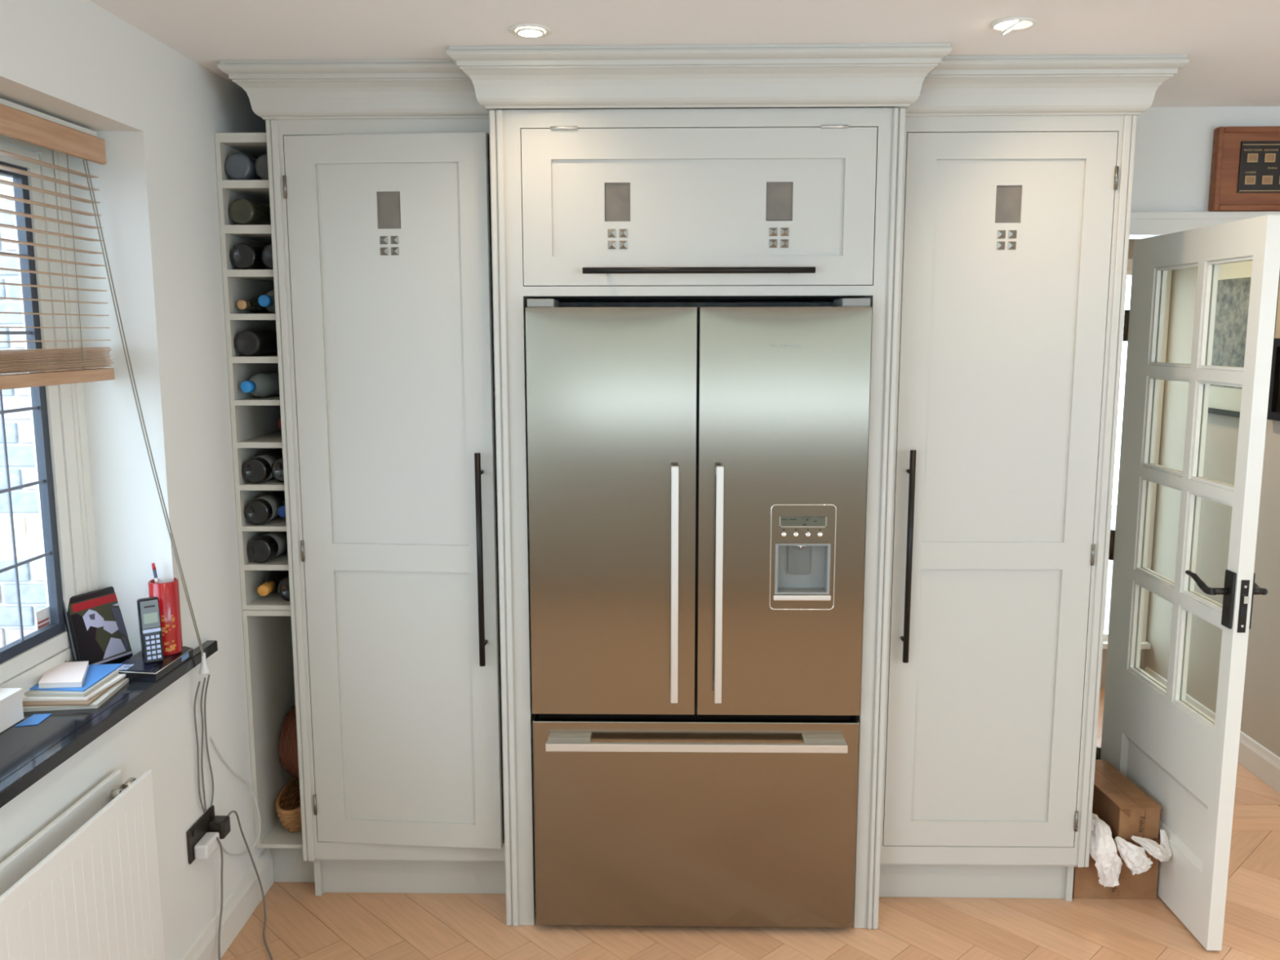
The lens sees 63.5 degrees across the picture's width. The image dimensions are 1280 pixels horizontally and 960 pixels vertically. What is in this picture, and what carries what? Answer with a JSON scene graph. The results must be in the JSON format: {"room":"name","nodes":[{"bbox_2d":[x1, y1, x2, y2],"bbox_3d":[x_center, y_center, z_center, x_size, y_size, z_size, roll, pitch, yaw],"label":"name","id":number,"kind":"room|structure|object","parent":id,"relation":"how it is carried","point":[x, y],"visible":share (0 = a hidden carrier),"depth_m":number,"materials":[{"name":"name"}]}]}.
{"room":"kitchen","nodes":[
{"label":"kitchen","id":0,"kind":"room"},
{"bbox_2d":[0,0,266,959],"bbox_3d":[-1.334,0.381,1.057,0.300,2.438,7.950,0,8,1],"label":"wall","id":1,"kind":"structure","parent":0,"point":[157,112],"depth_m":2.54,"materials":[{"name":"white paint"}]},
{"bbox_2d":[0,134,99,702],"bbox_3d":[-1.400,-0.074,1.754,0.083,1.275,1.518,0,8,1],"label":"window","id":2,"kind":"structure","parent":1,"relation":"in","point":[58,412],"depth_m":2.40,"materials":[{"name":"white"}]},
{"bbox_2d":[0,97,210,675],"bbox_3d":[-1.211,-0.051,1.801,0.199,1.318,1.535,0,8,1],"label":"blind","id":3,"kind":"object","parent":2,"relation":"attached to","point":[17,122],"visible":1,"depth_m":2.24,"materials":[{"name":"brown wood"}]},
{"bbox_2d":[0,769,165,959],"bbox_3d":[-1.124,1.074,1.785,0.095,0.736,1.200,0,8,1],"label":"radiator","id":4,"kind":"object","parent":1,"relation":"attached to","point":[86,886],"visible":1,"depth_m":2.04,"materials":[{"name":"white metal"}]},
{"bbox_2d":[109,777,136,799],"bbox_3d":[-1.110,0.668,2.233,0.038,0.024,0.068,0,8,1],"label":"radiator valve","id":5,"kind":"object","parent":4,"relation":"attached to","point":[116,786],"depth_m":2.23,"materials":[{"name":"silver metal"}]},
{"bbox_2d":[0,640,217,808],"bbox_3d":[-1.303,0.573,1.842,0.324,0.030,1.850,0,8,1],"label":"window sill","id":6,"kind":"structure","parent":1,"relation":"attached to","point":[28,753],"depth_m":2.12,"materials":[{"name":"black stone"}]},
{"bbox_2d":[0,688,23,733],"bbox_3d":[-1.364,0.484,2.114,0.116,0.068,0.155,0,8,1],"label":"box","id":7,"kind":"object","parent":6,"relation":"on","point":[11,712],"visible":1,"depth_m":2.15,"materials":[{"name":"white paper"}]},
{"bbox_2d":[14,713,51,726],"bbox_3d":[-1.280,0.507,2.185,0.041,0.001,0.072,0,8,1],"label":"leaflet","id":8,"kind":"object","parent":6,"relation":"on","point":[34,719],"visible":1,"depth_m":2.18,"materials":[{"name":"blue paper"}]},
{"bbox_2d":[35,606,50,630],"bbox_3d":[-1.393,0.386,2.426,0.003,0.172,0.060,0,8,1],"label":"card","id":9,"kind":"object","parent":6,"relation":"on","point":[42,616],"visible":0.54,"depth_m":2.41,"materials":[{"name":"white paper"}]},
{"bbox_2d":[22,678,128,711],"bbox_3d":[-1.272,0.483,2.330,0.165,0.009,0.192,-1,8,-4],"label":"magazine","id":10,"kind":"object","parent":6,"relation":"on","point":[106,695],"visible":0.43,"depth_m":2.25,"materials":[{"name":"beige paper"}]},
{"bbox_2d":[22,678,122,706],"bbox_3d":[-1.283,0.475,2.336,0.158,0.004,0.193,-1,8,-3],"label":"booklet","id":11,"kind":"object","parent":10,"relation":"on","point":[46,703],"visible":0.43,"depth_m":2.25,"materials":[{"name":"brown paper"}]},
{"bbox_2d":[22,674,125,701],"bbox_3d":[-1.291,0.468,2.352,0.170,0.006,0.190,0,8,1],"label":"booklet","id":12,"kind":"object","parent":11,"relation":"on","point":[118,677],"visible":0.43,"depth_m":2.27,"materials":[{"name":"white paper"}]},
{"bbox_2d":[24,666,123,697],"bbox_3d":[-1.307,0.460,2.361,0.178,0.008,0.186,0,8,1],"label":"booklet","id":13,"kind":"object","parent":12,"relation":"on","point":[31,692],"visible":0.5,"depth_m":2.28,"materials":[{"name":"beige paper"}]},
{"bbox_2d":[29,663,123,691],"bbox_3d":[-1.323,0.452,2.373,0.195,0.003,0.185,0,8,1],"label":"folder","id":14,"kind":"object","parent":13,"relation":"on","point":[95,673],"visible":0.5,"depth_m":2.37,"materials":[{"name":"blue paper"}]},
{"bbox_2d":[38,659,88,688],"bbox_3d":[-1.315,0.445,2.365,0.088,0.017,0.184,-3,9,-21],"label":"spiral notebook","id":15,"kind":"object","parent":14,"relation":"on","point":[67,674],"visible":0.89,"depth_m":2.34,"materials":[{"name":"white paper"}]},
{"bbox_2d":[62,586,133,664],"bbox_3d":[-1.312,0.362,2.544,0.044,0.187,0.208,3,9,23],"label":"book","id":16,"kind":"object","parent":6,"relation":"on","point":[95,628],"visible":0.63,"depth_m":2.52,"materials":[{"name":"black"}]},
{"bbox_2d":[116,646,193,681],"bbox_3d":[-1.188,0.446,2.519,0.114,0.028,0.198,0,8,1],"label":"machine","id":17,"kind":"object","parent":6,"relation":"on","point":[134,668],"visible":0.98,"depth_m":2.46,"materials":[{"name":"black plastic"}]},
{"bbox_2d":[137,596,164,664],"bbox_3d":[-1.173,0.361,2.477,0.046,0.158,0.043,-6,10,-37],"label":"cordless phone","id":18,"kind":"object","parent":17,"relation":"on","point":[148,610],"visible":1,"depth_m":2.47,"materials":[{"name":"black plastic"}]},
{"bbox_2d":[147,577,182,655],"bbox_3d":[-1.173,0.337,2.554,0.068,0.182,0.069,0,8,1],"label":"pot","id":19,"kind":"object","parent":17,"relation":"on","point":[167,593],"visible":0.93,"depth_m":2.53,"materials":[{"name":"red paint"}]},
{"bbox_2d":[151,563,159,583],"bbox_3d":[-1.178,0.311,2.546,0.035,0.217,0.009,1,8,5],"label":"pen","id":20,"kind":"object","parent":19,"relation":"in","point":[156,579],"visible":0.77,"depth_m":2.53,"materials":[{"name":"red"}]},
{"bbox_2d":[186,804,214,864],"bbox_3d":[-1.149,0.929,2.713,0.011,0.090,0.154,0,8,1],"label":"wall socket","id":21,"kind":"object","parent":1,"relation":"attached to","point":[200,828],"visible":0.78,"depth_m":2.68,"materials":[{"name":"black plastic"}]},
{"bbox_2d":[193,681,205,813],"bbox_3d":[-1.138,0.694,2.670,0.017,0.364,0.030,-8,11,-43],"label":"cable","id":22,"kind":"object","parent":21,"relation":"attached to","point":[198,684],"visible":1,"depth_m":2.67,"materials":[{"name":"grey plastic"}]},
{"bbox_2d":[192,810,213,836],"bbox_3d":[-1.145,0.900,2.709,0.003,0.015,0.114,0,8,1],"label":"switch","id":23,"kind":"object","parent":21,"relation":"attached to","point":[201,825],"depth_m":2.71,"materials":[{"name":"black"}]},
{"bbox_2d":[200,677,206,811],"bbox_3d":[-1.135,0.689,2.703,0.029,0.364,0.028,0,8,1],"label":"cable","id":24,"kind":"object","parent":21,"relation":"attached to","point":[204,680],"visible":1,"depth_m":2.70,"materials":[{"name":"grey plastic"}]},
{"bbox_2d":[204,674,213,807],"bbox_3d":[-1.139,0.687,2.730,0.018,0.368,0.044,-6,10,-34],"label":"cable","id":25,"kind":"object","parent":21,"relation":"attached to","point":[208,677],"visible":1,"depth_m":2.73,"materials":[{"name":"grey plastic"}]},
{"bbox_2d":[180,848,273,959],"bbox_3d":[-1.158,1.339,2.111,0.016,0.120,2.168,0,8,1],"label":"baseboard","id":26,"kind":"structure","parent":1,"relation":"attached to","point":[242,901],"depth_m":2.91,"materials":[{"name":"white wood"}]},
{"bbox_2d":[210,737,261,856],"bbox_3d":[-1.140,0.881,2.911,0.019,0.423,0.236,1,8,7],"label":"cable","id":27,"kind":"object","parent":1,"relation":"attached to","point":[211,739],"visible":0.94,"depth_m":2.96,"materials":[{"name":"white plastic"}]},
{"bbox_2d":[89,0,1279,109],"bbox_3d":[0.916,-0.872,0.836,4.805,0.100,7.950,0,8,1],"label":"ceiling","id":28,"kind":"structure","parent":0,"point":[1232,47],"depth_m":2.38,"materials":[{"name":"white paint"}]},
{"bbox_2d":[508,23,551,38],"bbox_3d":[-0.255,-1.041,2.400,0.100,0.009,0.100,0,8,1],"label":"recessed light","id":29,"kind":"object","parent":28,"relation":"in","point":[529,31],"visible":1,"depth_m":2.39,"materials":[{"name":"white metal"}]},
{"bbox_2d":[991,17,1037,35],"bbox_3d":[0.852,-1.035,2.356,0.100,0.038,0.100,0,8,1],"label":"recessed light","id":30,"kind":"object","parent":28,"relation":"in","point":[1033,22],"visible":0.98,"depth_m":2.34,"materials":[{"name":"white metal"}]},
{"bbox_2d":[220,688,1279,959],"bbox_3d":[0.895,1.568,1.204,4.755,0.080,7.920,0,8,1],"label":"floor","id":31,"kind":"structure","parent":0,"point":[301,924],"depth_m":2.92,"materials":[{"name":"brown wood"}]},
{"bbox_2d":[194,831,222,959],"bbox_3d":[-1.073,1.134,2.630,0.074,0.377,0.340,-5,9,-29],"label":"power cable","id":32,"kind":"object","parent":31,"relation":"on","point":[210,842],"visible":1,"depth_m":2.70,"materials":[{"name":"white plastic"}]},
{"bbox_2d":[208,810,273,959],"bbox_3d":[-1.071,1.103,2.775,0.142,0.399,0.481,-4,9,-24],"label":"power cable","id":33,"kind":"object","parent":31,"relation":"on","point":[220,824],"visible":0.97,"depth_m":2.77,"materials":[{"name":"black plastic"}]},
{"bbox_2d":[214,132,315,882],"bbox_3d":[-1.053,0.122,3.202,0.183,2.216,0.510,0,8,1],"label":"wine rack","id":34,"kind":"object","parent":31,"relation":"on","point":[266,620],"visible":0.29,"depth_m":3.02,"materials":[{"name":"beige paint"}]},
{"bbox_2d":[224,152,261,180],"bbox_3d":[-1.097,-0.870,2.916,0.075,0.074,0.195,0,8,1],"label":"bottle","id":35,"kind":"object","parent":34,"relation":"on","point":[238,166],"visible":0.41,"depth_m":2.82,"materials":[{"name":"grey glass"}]},
{"bbox_2d":[219,132,266,158],"bbox_3d":[-1.056,-0.961,3.039,0.154,0.025,0.495,0,8,1],"label":"shelf","id":36,"kind":"object","parent":34,"relation":"attached to","point":[253,145],"depth_m":2.81,"materials":[{"name":"beige paint"}]},
{"bbox_2d":[222,179,269,203],"bbox_3d":[-1.056,-0.841,3.056,0.154,0.021,0.495,0,8,1],"label":"shelf","id":37,"kind":"object","parent":34,"relation":"attached to","point":[258,190],"depth_m":2.84,"materials":[{"name":"beige paint"}]},
{"bbox_2d":[224,224,271,244],"bbox_3d":[-1.056,-0.722,3.073,0.154,0.023,0.495,0,8,1],"label":"shelf","id":38,"kind":"object","parent":34,"relation":"attached to","point":[252,233],"depth_m":2.84,"materials":[{"name":"beige paint"}]},
{"bbox_2d":[230,243,269,269],"bbox_3d":[-1.096,-0.639,3.002,0.073,0.072,0.300,0,8,1],"label":"bottle","id":39,"kind":"object","parent":34,"relation":"on","point":[242,255],"visible":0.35,"depth_m":2.86,"materials":[{"name":"black glass"}]},
{"bbox_2d":[229,198,271,225],"bbox_3d":[-1.076,-0.758,2.986,0.074,0.072,0.300,1,8,8],"label":"bottle","id":40,"kind":"object","parent":34,"relation":"on","point":[242,211],"visible":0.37,"depth_m":2.85,"materials":[{"name":"black"}]},
{"bbox_2d":[226,269,273,282],"bbox_3d":[-1.056,-0.605,3.090,0.154,0.019,0.495,0,8,1],"label":"shelf","id":41,"kind":"object","parent":34,"relation":"attached to","point":[233,275],"depth_m":2.85,"materials":[{"name":"beige paint"}]},
{"bbox_2d":[229,313,275,320],"bbox_3d":[-1.056,-0.487,3.107,0.154,0.017,0.495,0,8,1],"label":"shelf","id":42,"kind":"object","parent":34,"relation":"attached to","point":[233,317],"depth_m":2.86,"materials":[{"name":"beige paint"}]},
{"bbox_2d":[236,297,271,313],"bbox_3d":[-1.107,-0.510,3.027,0.049,0.049,0.300,0,8,1],"label":"bottle","id":43,"kind":"object","parent":34,"relation":"on","point":[253,305],"visible":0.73,"depth_m":2.94,"materials":[{"name":"black"}]},
{"bbox_2d":[231,354,277,363],"bbox_3d":[-1.056,-0.370,3.124,0.154,0.018,0.495,0,8,1],"label":"shelf","id":44,"kind":"object","parent":34,"relation":"attached to","point":[236,358],"depth_m":2.88,"materials":[{"name":"beige paint"}]},
{"bbox_2d":[234,329,277,355],"bbox_3d":[-1.095,-0.403,3.031,0.073,0.072,0.300,0,8,1],"label":"bottle","id":45,"kind":"object","parent":34,"relation":"on","point":[246,342],"visible":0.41,"depth_m":2.89,"materials":[{"name":"black glass"}]},
{"bbox_2d":[234,395,279,405],"bbox_3d":[-1.055,-0.252,3.141,0.154,0.015,0.495,0,8,1],"label":"shelf","id":46,"kind":"object","parent":34,"relation":"attached to","point":[239,400],"depth_m":2.90,"materials":[{"name":"beige paint"}]},
{"bbox_2d":[240,371,279,397],"bbox_3d":[-1.091,-0.279,3.024,0.071,0.070,0.255,1,8,7],"label":"bottle","id":47,"kind":"object","parent":34,"relation":"on","point":[260,384],"visible":0.77,"depth_m":2.96,"materials":[{"name":"grey"}]},
{"bbox_2d":[236,431,282,448],"bbox_3d":[-1.055,-0.133,3.158,0.154,0.016,0.495,0,8,1],"label":"shelf","id":48,"kind":"object","parent":34,"relation":"attached to","point":[256,439],"depth_m":2.95,"materials":[{"name":"beige paint"}]},
{"bbox_2d":[254,153,268,179],"bbox_3d":[-1.021,-0.871,2.928,0.075,0.074,0.191,0,8,1],"label":"bottle","id":49,"kind":"object","parent":34,"relation":"on","point":[261,162],"visible":0.27,"depth_m":2.83,"materials":[{"name":"grey glass"}]},
{"bbox_2d":[239,477,284,490],"bbox_3d":[-1.055,-0.013,3.175,0.154,0.016,0.495,0,8,1],"label":"shelf","id":50,"kind":"object","parent":34,"relation":"attached to","point":[272,484],"depth_m":2.93,"materials":[{"name":"beige paint"}]},
{"bbox_2d":[241,451,282,483],"bbox_3d":[-1.095,-0.046,3.086,0.074,0.074,0.300,0,8,1],"label":"bottle","id":51,"kind":"object","parent":34,"relation":"on","point":[257,469],"visible":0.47,"depth_m":2.94,"materials":[{"name":"black glass"}]},
{"bbox_2d":[241,515,286,531],"bbox_3d":[-1.055,0.104,3.192,0.154,0.014,0.495,0,8,1],"label":"shelf","id":52,"kind":"object","parent":34,"relation":"attached to","point":[278,523],"depth_m":2.95,"materials":[{"name":"beige paint"}]},
{"bbox_2d":[244,490,284,524],"bbox_3d":[-1.095,0.072,3.103,0.074,0.074,0.300,0,8,1],"label":"bottle","id":53,"kind":"object","parent":34,"relation":"on","point":[262,509],"visible":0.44,"depth_m":2.96,"materials":[{"name":"black glass"}]},
{"bbox_2d":[244,551,288,570],"bbox_3d":[-1.055,0.216,3.208,0.154,0.016,0.495,0,8,1],"label":"shelf","id":54,"kind":"object","parent":34,"relation":"attached to","point":[280,562],"depth_m":2.97,"materials":[{"name":"beige paint"}]},
{"bbox_2d":[257,289,275,313],"bbox_3d":[-1.046,-0.519,3.014,0.073,0.070,0.256,0,8,1],"label":"bottle","id":55,"kind":"object","parent":34,"relation":"on","point":[267,300],"visible":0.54,"depth_m":2.91,"materials":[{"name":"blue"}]},
{"bbox_2d":[260,244,273,269],"bbox_3d":[-1.020,-0.643,3.026,0.073,0.072,0.300,0,8,1],"label":"bottle","id":56,"kind":"object","parent":34,"relation":"on","point":[266,255],"visible":0.11,"depth_m":2.88,"materials":[{"name":"black glass"}]},
{"bbox_2d":[247,531,287,563],"bbox_3d":[-1.082,0.183,3.118,0.075,0.074,0.300,1,8,6],"label":"bottle","id":57,"kind":"object","parent":34,"relation":"on","point":[272,544],"visible":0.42,"depth_m":2.98,"materials":[{"name":"black glass"}]},
{"bbox_2d":[246,592,290,609],"bbox_3d":[-1.054,0.333,3.225,0.154,0.014,0.495,0,8,1],"label":"shelf","id":58,"kind":"object","parent":34,"relation":"attached to","point":[271,601],"depth_m":3.00,"materials":[{"name":"beige paint"}]},
{"bbox_2d":[257,570,288,595],"bbox_3d":[-1.091,0.300,3.144,0.073,0.072,0.300,0,8,1],"label":"bottle","id":59,"kind":"object","parent":34,"relation":"on","point":[272,580],"visible":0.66,"depth_m":3.06,"materials":[{"name":"black"}]},
{"bbox_2d":[271,457,284,482],"bbox_3d":[-1.018,-0.049,3.101,0.073,0.072,0.300,0,8,1],"label":"bottle","id":60,"kind":"object","parent":34,"relation":"on","point":[277,468],"visible":0.12,"depth_m":2.96,"materials":[{"name":"black glass"}]},
{"bbox_2d":[276,418,281,429],"bbox_3d":[-1.056,-0.186,3.204,0.073,0.072,0.300,0,8,1],"label":"bottle","id":61,"kind":"object","parent":34,"relation":"on","point":[278,423],"visible":0.12,"depth_m":3.06,"materials":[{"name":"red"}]},
{"bbox_2d":[277,499,285,517],"bbox_3d":[-1.022,0.073,3.103,0.075,0.070,0.256,0,8,1],"label":"bottle","id":62,"kind":"object","parent":34,"relation":"on","point":[281,510],"visible":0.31,"depth_m":2.98,"materials":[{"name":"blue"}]},
{"bbox_2d":[260,799,302,848],"bbox_3d":[-1.053,1.058,3.330,0.154,0.012,0.495,0,8,1],"label":"shelf","id":63,"kind":"object","parent":34,"relation":"attached to","point":[276,836],"depth_m":3.12,"materials":[{"name":"beige paint"}]},
{"bbox_2d":[277,574,289,601],"bbox_3d":[-1.018,0.298,3.156,0.073,0.072,0.300,0,8,1],"label":"bottle","id":64,"kind":"object","parent":34,"relation":"on","point":[283,588],"visible":0.1,"depth_m":3.01,"materials":[{"name":"black glass"}]},
{"bbox_2d":[275,776,302,832],"bbox_3d":[-1.056,1.013,3.275,0.147,0.091,0.353,0,8,1],"label":"wicker basket","id":65,"kind":"object","parent":34,"relation":"on","point":[290,816],"visible":0.34,"depth_m":3.20,"materials":[{"name":"brown wicker"}]},
{"bbox_2d":[278,705,299,779],"bbox_3d":[-1.054,0.821,3.313,0.114,0.272,0.373,0,8,1],"label":"wicker basket","id":66,"kind":"object","parent":65,"relation":"on","point":[288,748],"visible":0.23,"depth_m":3.17,"materials":[{"name":"brown wicker"}]},
{"bbox_2d":[217,58,506,895],"bbox_3d":[-0.730,0.051,3.130,0.702,2.377,0.622,0,8,1],"label":"tall cabinet","id":67,"kind":"object","parent":31,"relation":"on","point":[379,171],"visible":0.94,"depth_m":2.88,"materials":[{"name":"grey paint"}]},
{"bbox_2d":[489,246,491,263],"bbox_3d":[-0.670,-0.671,3.093,0.542,0.018,0.463,0,8,1],"label":"shelf","id":68,"kind":"object","parent":67,"relation":"attached to","point":[490,246],"depth_m":2.91,"materials":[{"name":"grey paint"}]},
{"bbox_2d":[493,382,494,397],"bbox_3d":[-0.669,-0.275,3.150,0.542,0.018,0.463,0,8,1],"label":"shelf","id":69,"kind":"object","parent":67,"relation":"attached to","point":[493,383],"depth_m":2.96,"materials":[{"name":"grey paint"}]},
{"bbox_2d":[525,297,871,928],"bbox_3d":[0.157,0.363,3.093,0.895,1.768,0.722,0,8,1],"label":"refrigerator","id":70,"kind":"object","parent":31,"relation":"on","point":[697,477],"visible":1,"depth_m":2.78,"materials":[{"name":"silver metal"}]},
{"bbox_2d":[446,43,952,928],"bbox_3d":[0.151,0.060,3.058,1.234,2.377,0.746,0,8,1],"label":"surround","id":71,"kind":"object","parent":31,"relation":"on","point":[701,173],"visible":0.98,"depth_m":2.67,"materials":[{"name":"grey paint"}]},
{"bbox_2d":[879,54,1190,901],"bbox_3d":[1.041,0.053,3.099,0.718,2.377,0.622,0,8,1],"label":"tall cabinet","id":72,"kind":"object","parent":31,"relation":"on","point":[1019,170],"visible":0.92,"depth_m":2.86,"materials":[{"name":"grey paint"}]},
{"bbox_2d":[1072,834,1159,898],"bbox_3d":[1.425,1.135,3.256,0.246,0.189,0.356,0,8,1],"label":"cardboard box","id":73,"kind":"object","parent":31,"relation":"on","point":[1086,885],"visible":0.17,"depth_m":3.09,"materials":[{"name":"brown cardboard"}]},
{"bbox_2d":[1089,813,1122,887],"bbox_3d":[1.362,1.097,3.069,0.097,0.175,0.152,0,8,1],"label":"paper","id":74,"kind":"object","parent":73,"relation":"in","point":[1103,849],"visible":0.84,"depth_m":3.01,"materials":[{"name":"white paper"}]},
{"bbox_2d":[1092,759,1162,839],"bbox_3d":[1.470,0.992,3.222,0.125,0.101,0.348,0,8,-2],"label":"cardboard box","id":75,"kind":"object","parent":73,"relation":"on","point":[1128,811],"visible":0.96,"depth_m":3.09,"materials":[{"name":"brown cardboard"}]},
{"bbox_2d":[1114,836,1153,875],"bbox_3d":[1.442,1.098,3.009,0.095,0.090,0.087,0,8,1],"label":"paper","id":76,"kind":"object","parent":73,"relation":"in","point":[1135,858],"visible":1,"depth_m":2.99,"materials":[{"name":"white paper"}]},
{"bbox_2d":[1131,829,1171,862],"bbox_3d":[1.497,1.067,3.016,0.109,0.075,0.067,1,8,7],"label":"paper","id":77,"kind":"object","parent":73,"relation":"in","point":[1162,852],"visible":1,"depth_m":3.01,"materials":[{"name":"white paper"}]},
{"bbox_2d":[559,106,1279,307],"bbox_3d":[1.012,0.028,3.485,4.305,2.438,0.120,0,8,1],"label":"wall","id":78,"kind":"structure","parent":0,"point":[1174,145],"depth_m":3.26,"materials":[{"name":"white paint"}]},
{"bbox_2d":[1095,214,1279,950],"bbox_3d":[1.573,0.264,3.045,0.153,1.958,0.752,0,8,1],"label":"door","id":79,"kind":"structure","parent":78,"relation":"in","point":[1184,759],"depth_m":2.93,"materials":[{"name":"white wood"}]},
{"bbox_2d":[1128,211,1279,239],"bbox_3d":[1.917,0.159,3.485,0.886,2.055,0.162,0,8,1],"label":"door frame","id":80,"kind":"structure","parent":78,"relation":"attached to","point":[1142,224],"depth_m":3.27,"materials":[{"name":"white wood"}]},
{"bbox_2d":[1208,126,1279,211],"bbox_3d":[1.962,-0.976,3.244,0.320,0.254,0.036,0,8,1],"label":"board","id":81,"kind":"object","parent":78,"relation":"attached to","point":[1245,171],"visible":1,"depth_m":3.23,"materials":[{"name":"brown wood"}]},
{"bbox_2d":[1100,239,1144,688],"bbox_3d":[1.437,-0.165,4.814,1.897,2.438,0.100,0,8,1],"label":"wall","id":82,"kind":"structure","parent":0,"point":[1131,248],"depth_m":4.89,"materials":[{"name":"beige paint"}]},
{"bbox_2d":[1102,258,1172,648],"bbox_3d":[2.113,-0.097,4.751,0.531,1.800,0.120,0,8,1],"label":"window","id":83,"kind":"structure","parent":82,"relation":"in","point":[1144,645],"depth_m":4.73,"materials":[{"name":"white"}]},
{"bbox_2d":[1142,266,1279,757],"bbox_3d":[2.426,-0.081,4.223,0.103,2.438,1.420,0,8,1],"label":"wall","id":84,"kind":"structure","parent":0,"point":[1260,712],"depth_m":4.29,"materials":[{"name":"beige paint"}]},
{"bbox_2d":[1144,666,1279,793],"bbox_3d":[2.366,1.022,4.274,0.016,0.120,1.195,0,8,1],"label":"baseboard","id":85,"kind":"structure","parent":84,"relation":"attached to","point":[1253,756],"depth_m":3.96,"materials":[{"name":"white"}]},
{"bbox_2d":[1208,260,1252,417],"bbox_3d":[2.362,-0.584,4.134,0.022,0.650,0.545,0,8,1],"label":"framed picture","id":86,"kind":"object","parent":84,"relation":"attached to","point":[1233,286],"visible":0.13,"depth_m":4.13,"materials":[{"name":"grey"}]},
{"bbox_2d":[1209,276,1251,388],"bbox_3d":[2.361,-0.590,4.155,0.001,0.430,0.420,0,8,1],"label":"print","id":87,"kind":"object","parent":86,"relation":"attached to","point":[1233,297],"depth_m":4.13},
{"bbox_2d":[1266,337,1279,421],"bbox_3d":[2.353,-0.352,3.681,0.024,0.300,0.342,0,8,1],"label":"framed picture","id":88,"kind":"object","parent":84,"relation":"attached to","point":[1273,406],"visible":0.91,"depth_m":3.82,"materials":[{"name":"black"}]},
{"bbox_2d":[1275,358,1279,412],"bbox_3d":[2.359,-0.352,3.680,0.008,0.240,0.282,0,8,1],"label":"print","id":89,"kind":"object","parent":88,"relation":"attached to","point":[1277,360],"depth_m":3.82},
{"label":"outside","id":90,"kind":"structure","parent":0,"visible":0},
{"bbox_3d":[-5.177,1.742,1.600,7.390,0.280,15.000,0,8,1],"label":"ground","id":91,"kind":"structure","parent":90,"visible":0},
{"bbox_2d":[0,175,47,648],"bbox_3d":[-2.494,-0.036,3.566,2.080,2.672,0.306,0,8,1],"label":"brick wing","id":92,"kind":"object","parent":91,"relation":"on","point":[18,425],"visible":0.07,"depth_m":3.42,"materials":[{"name":"grey"}]},
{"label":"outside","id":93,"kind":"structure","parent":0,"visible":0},
{"bbox_2d":[1103,504,1116,630],"bbox_3d":[3.941,0.806,7.997,10.605,0.280,5.750,0,8,1],"label":"ground","id":94,"kind":"structure","parent":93,"point":[1113,506],"depth_m":7.50,"materials":[{"name":"grey"}]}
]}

